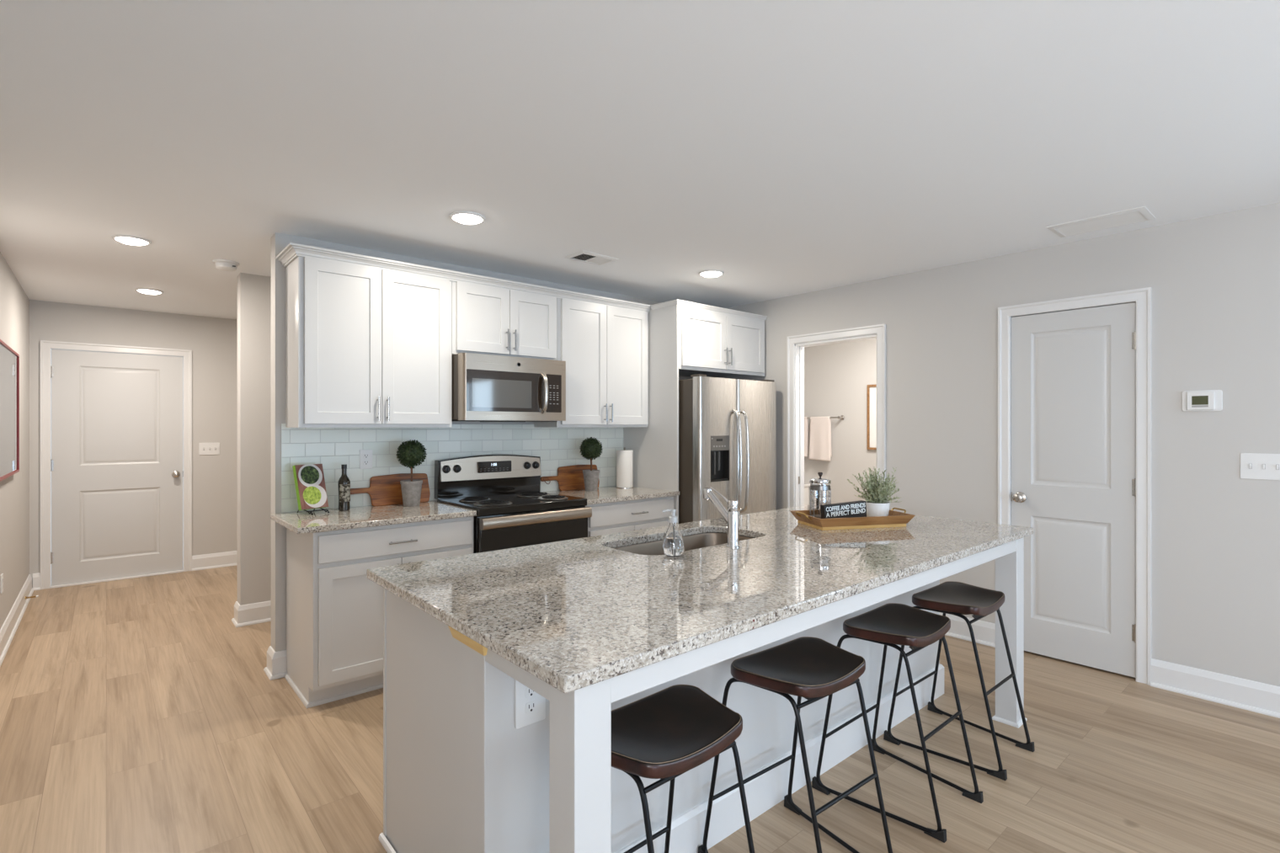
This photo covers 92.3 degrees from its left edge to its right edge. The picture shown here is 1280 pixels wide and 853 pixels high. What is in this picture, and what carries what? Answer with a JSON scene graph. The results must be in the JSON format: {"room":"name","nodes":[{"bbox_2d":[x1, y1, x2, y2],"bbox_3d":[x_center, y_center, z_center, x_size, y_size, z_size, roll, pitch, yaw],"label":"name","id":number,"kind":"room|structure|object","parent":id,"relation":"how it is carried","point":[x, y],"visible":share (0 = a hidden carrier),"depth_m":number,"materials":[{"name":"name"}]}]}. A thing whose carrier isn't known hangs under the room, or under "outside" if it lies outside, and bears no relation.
{"room":"kitchen","nodes":[
{"label":"kitchen","id":0,"kind":"room"},
{"bbox_2d":[0,251,29,629],"bbox_3d":[-0.954,0.156,0.265,0.120,2.440,12.850,0,0,-41],"label":"wall","id":1,"kind":"structure","parent":0,"point":[14,303],"depth_m":4.37,"materials":[{"name":"grey paint"}]},
{"bbox_2d":[0,573,3,593],"bbox_3d":[-3.924,0.966,3.784,0.007,0.115,0.073,0,0,-41],"label":"power outlet","id":2,"kind":"object","parent":1,"relation":"attached to","point":[2,574],"visible":1,"depth_m":3.77,"materials":[{"name":"white plastic"}]},
{"bbox_2d":[0,339,19,481],"bbox_3d":[-3.978,-0.093,3.864,0.030,0.812,1.080,0,0,-41],"label":"framed picture","id":3,"kind":"object","parent":1,"relation":"attached to","point":[9,359],"visible":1,"depth_m":3.88,"materials":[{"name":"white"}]},
{"bbox_2d":[0,574,33,666],"bbox_3d":[-0.897,1.306,0.314,0.030,0.140,12.850,0,0,-41],"label":"baseboard","id":4,"kind":"structure","parent":1,"relation":"attached to","point":[10,626],"depth_m":4.18,"materials":[{"name":"white paint"}]},
{"bbox_2d":[25,595,38,599],"bbox_3d":[-4.693,1.316,4.746,0.074,0.024,0.023,0,0,-41],"label":"door stop","id":5,"kind":"object","parent":1,"relation":"attached to","point":[36,596],"visible":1,"depth_m":4.74,"materials":[{"name":"gold metal"}]},
{"bbox_2d":[29,299,237,587],"bbox_3d":[-3.993,0.156,6.213,3.087,2.440,0.120,0,0,-41],"label":"wall","id":6,"kind":"structure","parent":0,"point":[212,342],"depth_m":5.91,"materials":[{"name":"grey paint"}]},
{"bbox_2d":[32,572,40,591],"bbox_3d":[-5.077,1.306,5.173,0.046,0.140,0.030,0,0,-41],"label":"baseboard","id":7,"kind":"structure","parent":6,"relation":"attached to","point":[36,577],"depth_m":5.17,"materials":[{"name":"white paint"}]},
{"bbox_2d":[40,340,191,589],"bbox_3d":[-4.708,0.324,5.575,1.038,2.104,0.148,0,0,-41],"label":"door frame","id":8,"kind":"structure","parent":6,"relation":"attached to","point":[45,346],"depth_m":5.36,"materials":[{"name":"white paint"}]},
{"bbox_2d":[50,349,183,586],"bbox_3d":[-4.674,0.350,5.528,0.923,2.023,0.101,0,0,-41],"label":"door","id":9,"kind":"structure","parent":6,"relation":"in","point":[116,461],"depth_m":5.52,"materials":[{"name":"grey paint"}]},
{"bbox_2d":[198,442,219,454],"bbox_3d":[-4.175,0.216,5.966,0.165,0.118,0.016,0,0,-41],"label":"light switch","id":10,"kind":"object","parent":6,"relation":"attached to","point":[204,448],"visible":1,"depth_m":5.97,"materials":[{"name":"white plastic"}]},
{"bbox_2d":[192,550,237,570],"bbox_3d":[-3.528,1.306,6.518,1.985,0.140,0.030,0,0,-41],"label":"baseboard","id":11,"kind":"structure","parent":6,"relation":"attached to","point":[227,558],"depth_m":5.98,"materials":[{"name":"white paint"}]},
{"bbox_2d":[237,272,271,605],"bbox_3d":[-2.090,0.156,4.926,1.900,2.440,0.140,0,0,-41],"label":"wall partition","id":12,"kind":"structure","parent":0,"point":[253,290],"depth_m":4.31,"materials":[{"name":"grey paint"}]},
{"bbox_2d":[231,600,271,627],"bbox_3d":[-2.101,1.306,4.916,1.930,0.140,0.200,0,0,-41],"label":"baseboard","id":13,"kind":"structure","parent":12,"relation":"attached to","point":[260,612],"depth_m":4.29,"materials":[{"name":"white paint"}]},
{"bbox_2d":[400,480,422,506],"bbox_3d":[-1.372,0.401,3.695,0.128,0.151,0.128,0,0,-41],"label":"pot","id":14,"kind":"object","parent":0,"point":[411,489],"depth_m":3.65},
{"bbox_2d":[271,232,693,651],"bbox_3d":[-0.715,0.156,4.570,3.510,2.440,0.120,0,0,-41],"label":"wall","id":15,"kind":"structure","parent":0,"point":[279,241],"depth_m":3.40,"materials":[{"name":"grey paint"}]},
{"bbox_2d":[263,645,286,680],"bbox_3d":[-1.334,1.306,4.032,1.930,0.140,0.180,0,0,-41],"label":"baseboard","id":16,"kind":"structure","parent":15,"relation":"attached to","point":[275,669],"depth_m":3.38,"materials":[{"name":"white paint"}]},
{"bbox_2d":[285,256,451,427],"bbox_3d":[-1.533,-0.447,3.542,0.829,0.905,0.360,0,0,-41],"label":"upper cabinet","id":17,"kind":"object","parent":15,"relation":"attached to","point":[366,347],"visible":0.94,"depth_m":3.39,"materials":[{"name":"white paint"}]},
{"bbox_2d":[276,242,767,319],"bbox_3d":[-0.463,-0.905,4.280,3.505,0.052,0.648,0,0,-41],"label":"crown molding","id":18,"kind":"structure","parent":17,"relation":"attached to","point":[291,251],"depth_m":3.76,"materials":[{"name":"white paint"}]},
{"bbox_2d":[281,423,623,512],"bbox_3d":[-1.057,0.230,4.187,2.436,0.492,0.009,0,0,-41],"label":"backsplash","id":19,"kind":"structure","parent":15,"relation":"attached to","point":[332,448],"depth_m":3.92,"materials":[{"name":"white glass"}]},
{"bbox_2d":[359,449,372,469],"bbox_3d":[-1.636,0.196,3.674,0.073,0.115,0.007,0,0,-41],"label":"power outlet","id":20,"kind":"object","parent":19,"relation":"attached to","point":[365,456],"visible":1,"depth_m":3.67,"materials":[{"name":"white plastic"}]},
{"bbox_2d":[362,453,368,458],"bbox_3d":[-1.635,0.176,3.672,0.034,0.029,0.002,0,0,-41],"label":"receptacle","id":21,"kind":"object","parent":20,"relation":"attached to","point":[365,456],"depth_m":3.67,"materials":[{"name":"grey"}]},
{"bbox_2d":[362,460,368,464],"bbox_3d":[-1.635,0.216,3.672,0.034,0.029,0.002,0,0,-41],"label":"receptacle","id":22,"kind":"object","parent":20,"relation":"attached to","point":[365,462],"depth_m":3.67,"materials":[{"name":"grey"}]},
{"bbox_2d":[451,281,556,360],"bbox_3d":[-0.935,-0.669,4.061,0.750,0.460,0.360,0,0,-41],"label":"upper cabinet","id":23,"kind":"object","parent":15,"relation":"attached to","point":[486,320],"visible":0.84,"depth_m":3.92,"materials":[{"name":"white paint"}]},
{"bbox_2d":[451,352,565,422],"bbox_3d":[-0.885,-0.232,3.993,0.727,0.407,0.478,0,0,-41],"label":"microwave","id":24,"kind":"object","parent":23,"relation":"attached to","point":[485,387],"visible":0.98,"depth_m":3.80,"materials":[{"name":"silver metal"}]},
{"bbox_2d":[533,298,648,427],"bbox_3d":[-0.337,-0.447,4.580,0.831,0.905,0.360,0,0,-41],"label":"upper cabinet","id":25,"kind":"object","parent":15,"relation":"attached to","point":[604,349],"visible":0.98,"depth_m":4.45,"materials":[{"name":"white paint"}]},
{"bbox_2d":[678,304,764,378],"bbox_3d":[0.482,-0.661,5.077,1.016,0.475,0.683,0,0,-41],"label":"upper cabinet","id":26,"kind":"object","parent":15,"relation":"attached to","point":[712,344],"visible":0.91,"depth_m":4.82,"materials":[{"name":"white paint"}]},
{"bbox_2d":[0,0,1279,319],"bbox_3d":[1.407,-1.114,2.346,6.600,0.100,13.200,0,0,-41],"label":"ceiling","id":27,"kind":"structure","parent":0,"point":[783,148],"depth_m":2.22,"materials":[{"name":"white paint"}]},
{"bbox_2d":[111,234,151,245],"bbox_3d":[-2.889,-1.052,3.497,0.176,0.025,0.176,0,0,-41],"label":"recessed light","id":28,"kind":"object","parent":27,"relation":"in","point":[127,239],"visible":1,"depth_m":3.46,"materials":[{"name":"white plastic"}]},
{"bbox_2d":[134,288,163,294],"bbox_3d":[-3.838,-1.052,4.812,0.176,0.025,0.176,0,0,-41],"label":"recessed light","id":29,"kind":"object","parent":27,"relation":"in","point":[146,290],"visible":1,"depth_m":4.77,"materials":[{"name":"white plastic"}]},
{"bbox_2d":[213,259,239,271],"bbox_3d":[-2.680,-1.040,3.984,0.144,0.049,0.144,0,0,-41],"label":"smoke detector","id":30,"kind":"object","parent":27,"relation":"attached to","point":[221,264],"visible":1,"depth_m":3.94,"materials":[{"name":"white plastic"}]},
{"bbox_2d":[449,211,485,224],"bbox_3d":[-0.876,-1.052,3.126,0.176,0.025,0.176,0,0,-41],"label":"recessed light","id":31,"kind":"object","parent":27,"relation":"in","point":[464,217],"visible":1,"depth_m":3.09,"materials":[{"name":"white plastic"}]},
{"bbox_2d":[563,250,618,265],"bbox_3d":[-0.307,-1.060,3.884,0.283,0.009,0.200,0,0,-41],"label":"ceiling vent","id":32,"kind":"object","parent":27,"relation":"in","point":[583,256],"visible":1,"depth_m":3.87,"materials":[{"name":"white plastic"}]},
{"bbox_2d":[698,269,724,277],"bbox_3d":[0.493,-1.052,4.258,0.176,0.025,0.176,0,0,-41],"label":"recessed light","id":33,"kind":"object","parent":27,"relation":"in","point":[709,273],"visible":1,"depth_m":4.21,"materials":[{"name":"white plastic"}]},
{"bbox_2d":[1045,206,1156,237],"bbox_3d":[2.400,-1.060,3.211,0.265,0.009,0.412,0,0,-41],"label":"ceiling vent","id":34,"kind":"object","parent":27,"relation":"in","point":[1139,214],"visible":1,"depth_m":3.18,"materials":[{"name":"white plastic"}]},
{"bbox_2d":[0,565,1279,852],"bbox_3d":[1.407,1.426,2.346,6.600,0.100,13.200,0,0,-41],"label":"floor","id":35,"kind":"structure","parent":0,"point":[136,716],"depth_m":2.53,"materials":[{"name":"brown wood"}]},
{"bbox_2d":[284,516,473,708],"bbox_3d":[-1.435,0.941,3.420,0.840,0.870,0.633,0,0,-41],"label":"base cabinet","id":36,"kind":"object","parent":35,"relation":"on","point":[334,613],"visible":0.48,"depth_m":3.10,"materials":[{"name":"white paint"}]},
{"bbox_2d":[270,501,476,533],"bbox_3d":[-1.470,0.491,3.417,0.906,0.030,0.628,0,0,-41],"label":"countertop","id":37,"kind":"structure","parent":36,"relation":"on","point":[301,522],"depth_m":3.28,"materials":[{"name":"stone"}]},
{"bbox_2d":[297,507,330,515],"bbox_3d":[-1.792,0.385,3.371,0.158,0.179,0.110,0,0,33],"label":"easel","id":38,"kind":"object","parent":37,"relation":"on","point":[326,509],"visible":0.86,"depth_m":3.36,"materials":[{"name":"black metal"}]},
{"bbox_2d":[292,464,328,510],"bbox_3d":[-1.811,0.331,3.383,0.088,0.243,0.151,0,0,33],"label":"cookbook","id":39,"kind":"object","parent":38,"relation":"on","point":[309,479],"visible":1,"depth_m":3.37,"materials":[{"name":"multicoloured paper"}]},
{"bbox_2d":[337,464,350,511],"bbox_3d":[-1.682,0.345,3.498,0.064,0.261,0.064,0,0,-41],"label":"oil bottle","id":40,"kind":"object","parent":37,"relation":"on","point":[344,483],"visible":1,"depth_m":3.48,"materials":[{"name":"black glass"}]},
{"bbox_2d":[350,473,430,506],"bbox_3d":[-1.533,0.384,3.740,0.514,0.187,0.046,0,0,-41],"label":"cutting board","id":41,"kind":"object","parent":37,"relation":"on","point":[385,489],"visible":0.7,"depth_m":3.74,"materials":[{"name":"brown wood"}]},
{"bbox_2d":[395,439,426,506],"bbox_3d":[-1.372,0.276,3.694,0.180,0.400,0.176,0,0,-41],"label":"topiary","id":42,"kind":"object","parent":37,"relation":"on","point":[411,453],"visible":1,"depth_m":3.65,"materials":[{"name":"green plant"}]},
{"bbox_2d":[434,453,591,553],"bbox_3d":[-0.813,0.773,3.938,0.762,1.166,0.676,0,0,-41],"label":"stove","id":43,"kind":"object","parent":35,"relation":"on","point":[508,501],"visible":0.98,"depth_m":3.90,"materials":[{"name":"black metal"}]},
{"bbox_2d":[437,491,586,517],"bbox_3d":[-0.816,0.487,3.941,0.762,0.047,0.578,0,0,-41],"label":"cooktop","id":44,"kind":"object","parent":43,"relation":"in","point":[488,504],"depth_m":3.81,"materials":[{"name":"black glass"}]},
{"bbox_2d":[585,496,673,537],"bbox_3d":[-0.224,0.941,4.470,0.805,0.870,0.633,0,0,-41],"label":"base cabinet","id":45,"kind":"object","parent":35,"relation":"on","point":[621,516],"visible":0.23,"depth_m":4.23,"materials":[{"name":"white paint"}]},
{"bbox_2d":[544,485,679,504],"bbox_3d":[-0.230,0.491,4.493,0.842,0.030,0.628,0,0,-41],"label":"countertop","id":46,"kind":"structure","parent":45,"relation":"on","point":[603,494],"depth_m":4.39,"materials":[{"name":"stone"}]},
{"bbox_2d":[540,464,599,490],"bbox_3d":[-0.521,0.384,4.618,0.520,0.187,0.046,0,0,-41],"label":"cutting board","id":47,"kind":"object","parent":46,"relation":"on","point":[568,477],"visible":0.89,"depth_m":4.61,"materials":[{"name":"brown wood"}]},
{"bbox_2d":[579,437,602,490],"bbox_3d":[-0.362,0.275,4.570,0.175,0.401,0.180,0,0,-41],"label":"topiary","id":48,"kind":"object","parent":46,"relation":"on","point":[589,448],"visible":1,"depth_m":4.53,"materials":[{"name":"green plant"}]},
{"bbox_2d":[582,469,599,490],"bbox_3d":[-0.362,0.401,4.571,0.128,0.151,0.128,0,0,-41],"label":"pot","id":49,"kind":"object","parent":46,"relation":"on","point":[590,477],"depth_m":4.53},
{"bbox_2d":[615,447,633,488],"bbox_3d":[-0.120,0.318,4.795,0.136,0.316,0.136,0,0,-41],"label":"paper towel roll","id":50,"kind":"object","parent":46,"relation":"on","point":[624,457],"visible":1,"depth_m":4.74,"materials":[{"name":"white paper"}]},
{"bbox_2d":[623,304,678,523],"bbox_3d":[0.073,0.238,4.758,0.018,2.275,0.628,0,0,-41],"label":"panel","id":51,"kind":"object","parent":35,"relation":"on","point":[654,447],"visible":0.31,"depth_m":4.65,"materials":[{"name":"white paint"}]},
{"bbox_2d":[611,684,755,852],"bbox_3d":[0.058,1.051,1.520,0.450,0.651,0.468,0,0,-42],"label":"bar stool","id":52,"kind":"object","parent":35,"relation":"on","point":[664,734],"visible":0.8,"depth_m":1.51,"materials":[{"name":"brown leather"}]},
{"bbox_2d":[378,537,1027,852],"bbox_3d":[0.472,0.942,2.465,2.579,0.868,1.131,0,0,-41],"label":"kitchen island","id":53,"kind":"object","parent":35,"relation":"on","point":[460,776],"visible":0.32,"depth_m":1.82,"materials":[{"name":"white paint"}]},
{"bbox_2d":[515,679,545,729],"bbox_3d":[-0.281,0.700,1.579,0.088,0.128,0.007,0,0,-41],"label":"power outlet","id":54,"kind":"object","parent":53,"relation":"attached to","point":[530,706],"visible":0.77,"depth_m":1.57,"materials":[{"name":"white plastic"}]},
{"bbox_2d":[525,687,537,698],"bbox_3d":[-0.279,0.680,1.577,0.034,0.029,0.002,0,0,-41],"label":"receptacle","id":55,"kind":"object","parent":54,"relation":"attached to","point":[530,693],"depth_m":1.57,"materials":[{"name":"grey plastic"}]},
{"bbox_2d":[525,700,537,714],"bbox_3d":[-0.279,0.720,1.577,0.034,0.029,0.002,0,0,-41],"label":"receptacle","id":56,"kind":"object","parent":54,"relation":"attached to","point":[530,706],"depth_m":1.58,"materials":[{"name":"grey plastic"}]},
{"bbox_2d":[366,504,1033,693],"bbox_3d":[0.471,0.492,2.477,2.646,0.032,1.179,0,0,-41],"label":"island countertop","id":57,"kind":"structure","parent":53,"relation":"on","point":[573,614],"depth_m":1.85,"materials":[{"name":"stone"}]},
{"bbox_2d":[661,509,684,556],"bbox_3d":[0.123,0.389,2.262,0.082,0.170,0.082,0,0,-41],"label":"soap bottle","id":58,"kind":"object","parent":57,"relation":"on","point":[673,543],"visible":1,"depth_m":2.24,"materials":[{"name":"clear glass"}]},
{"bbox_2d":[613,532,751,554],"bbox_3d":[0.201,0.602,2.610,0.749,0.186,0.374,0,0,-41],"label":"sink","id":59,"kind":"object","parent":57,"relation":"in","point":[703,540],"visible":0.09,"depth_m":2.85,"materials":[{"name":"silver metal"}]},
{"bbox_2d":[703,486,739,548],"bbox_3d":[0.330,0.362,2.501,0.052,0.228,0.198,0,0,-32],"label":"faucet","id":60,"kind":"object","parent":57,"relation":"on","point":[731,515],"visible":1,"depth_m":2.43,"materials":[{"name":"silver metal"}]},
{"bbox_2d":[789,507,915,530],"bbox_3d":[1.024,0.441,2.984,0.552,0.070,0.285,0,0,-14],"label":"serving tray","id":61,"kind":"object","parent":57,"relation":"on","point":[895,519],"visible":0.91,"depth_m":2.87,"materials":[{"name":"brown wood"}]},
{"bbox_2d":[809,472,831,518],"bbox_3d":[0.880,0.341,3.031,0.102,0.237,0.134,0,0,-14],"label":"press","id":62,"kind":"object","parent":61,"relation":"on","point":[820,490],"visible":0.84,"depth_m":2.98,"materials":[{"name":"silver glass"}]},
{"bbox_2d":[820,500,866,518],"bbox_3d":[0.982,0.410,2.964,0.231,0.098,0.037,0,0,-14],"label":"block sign","id":63,"kind":"object","parent":61,"relation":"on","point":[854,509],"visible":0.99,"depth_m":2.95,"materials":[{"name":"black wood"}]},
{"bbox_2d":[847,467,901,517],"bbox_3d":[1.170,0.330,3.063,0.259,0.259,0.250,0,0,12],"label":"potted plant","id":64,"kind":"object","parent":61,"relation":"on","point":[877,505],"visible":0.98,"depth_m":3.04,"materials":[{"name":"green plant"}]},
{"bbox_2d":[678,373,776,523],"bbox_3d":[0.545,0.490,4.945,0.905,1.732,0.844,0,0,-41],"label":"refrigerator","id":65,"kind":"object","parent":35,"relation":"on","point":[728,427],"visible":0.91,"depth_m":4.58,"materials":[{"name":"silver metal"}]},
{"bbox_2d":[698,636,892,852],"bbox_3d":[0.505,1.051,1.917,0.450,0.651,0.468,0,0,-38],"label":"bar stool","id":66,"kind":"object","parent":35,"relation":"on","point":[811,669],"visible":1,"depth_m":1.90,"materials":[{"name":"black metal"}]},
{"bbox_2d":[804,483,810,505],"bbox_3d":[1.432,0.994,6.539,0.655,0.765,0.470,0,0,-41],"label":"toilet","id":67,"kind":"object","parent":35,"relation":"on","point":[807,486],"visible":0.08,"depth_m":6.54,"materials":[{"name":"white ceramic"}]},
{"bbox_2d":[811,602,983,842],"bbox_3d":[0.978,1.051,2.318,0.450,0.651,0.468,0,0,-41],"label":"bar stool","id":68,"kind":"object","parent":35,"relation":"on","point":[890,624],"visible":0.99,"depth_m":2.29,"materials":[{"name":"black metal"}]},
{"bbox_2d":[883,581,1034,780],"bbox_3d":[1.393,1.051,2.675,0.450,0.651,0.468,0,0,-41],"label":"bar stool","id":69,"kind":"object","parent":35,"relation":"on","point":[958,599],"visible":0.98,"depth_m":2.64,"materials":[{"name":"black metal"}]},
{"bbox_2d":[804,339,876,504],"bbox_3d":[2.803,0.156,5.543,0.100,2.440,4.100,0,0,-41],"label":"wall","id":70,"kind":"structure","parent":0,"point":[837,376],"depth_m":6.30,"materials":[{"name":"grey paint"}]},
{"bbox_2d":[806,415,844,420],"bbox_3d":[1.878,-0.091,6.472,0.080,0.048,0.562,0,0,-41],"label":"towel bar","id":71,"kind":"object","parent":70,"relation":"attached to","point":[842,417],"visible":0.48,"depth_m":6.29,"materials":[{"name":"grey metal"}]},
{"bbox_2d":[804,416,808,457],"bbox_3d":[1.734,0.111,6.590,0.042,0.429,0.146,0,0,-41],"label":"hand towel","id":72,"kind":"object","parent":71,"relation":"hanging from","point":[806,420],"visible":0.41,"depth_m":6.55,"materials":[{"name":"beige fabric"}]},
{"bbox_2d":[808,416,831,461],"bbox_3d":[1.879,0.128,6.424,0.042,0.464,0.255,0,0,-41],"label":"hand towel","id":73,"kind":"object","parent":71,"relation":"hanging from","point":[820,427],"visible":1,"depth_m":6.41,"materials":[{"name":"beige fabric"}]},
{"bbox_2d":[867,384,876,449],"bbox_3d":[2.415,-0.091,5.896,0.024,0.639,0.500,0,0,-41],"label":"framed picture","id":74,"kind":"object","parent":70,"relation":"attached to","point":[872,389],"visible":0.22,"depth_m":6.05,"materials":[{"name":"brown wood"}]},
{"bbox_2d":[726,202,1279,686],"bbox_3d":[3.754,0.156,2.185,0.115,2.440,9.580,0,0,-41],"label":"wall","id":75,"kind":"structure","parent":0,"point":[1213,280],"depth_m":3.23,"materials":[{"name":"grey paint"}]},
{"bbox_2d":[786,323,885,507],"bbox_3d":[1.522,0.322,4.744,0.135,2.109,0.833,0,0,-41],"label":"door frame","id":76,"kind":"structure","parent":75,"relation":"attached to","point":[879,329],"depth_m":4.97,"materials":[{"name":"white paint"}]},
{"bbox_2d":[939,612,995,647],"bbox_3d":[1.990,1.306,4.107,0.030,0.140,0.735,0,0,-41],"label":"baseboard","id":77,"kind":"structure","parent":75,"relation":"attached to","point":[984,632],"depth_m":3.93,"materials":[{"name":"white paint"}]},
{"bbox_2d":[1010,302,1135,677],"bbox_3d":[2.479,0.344,3.549,0.101,2.035,0.624,0,0,-41],"label":"door","id":78,"kind":"structure","parent":75,"relation":"in","point":[1074,371],"depth_m":3.53,"materials":[{"name":"grey paint"}]},
{"bbox_2d":[997,287,1151,685],"bbox_3d":[2.521,0.318,3.592,0.134,2.117,0.742,0,0,-41],"label":"door frame","id":79,"kind":"structure","parent":75,"relation":"attached to","point":[1142,296],"depth_m":3.31,"materials":[{"name":"white paint"}]},
{"bbox_2d":[1182,389,1222,411],"bbox_3d":[2.849,-0.131,3.120,0.027,0.107,0.153,0,0,-41],"label":"thermostat","id":80,"kind":"object","parent":75,"relation":"attached to","point":[1203,400],"visible":1,"depth_m":3.11,"materials":[{"name":"white plastic"}]},
{"bbox_2d":[1150,658,1279,718],"bbox_3d":[4.777,1.306,0.895,0.030,0.140,6.290,0,0,-41],"label":"baseboard","id":81,"kind":"structure","parent":75,"relation":"attached to","point":[1256,696],"depth_m":3.07,"materials":[{"name":"white paint"}]},
{"bbox_2d":[1240,453,1279,479],"bbox_3d":[2.990,0.192,2.966,0.016,0.125,0.132,0,0,-41],"label":"light switch","id":82,"kind":"object","parent":75,"relation":"attached to","point":[1253,466],"visible":1,"depth_m":2.96,"materials":[{"name":"white plastic"}]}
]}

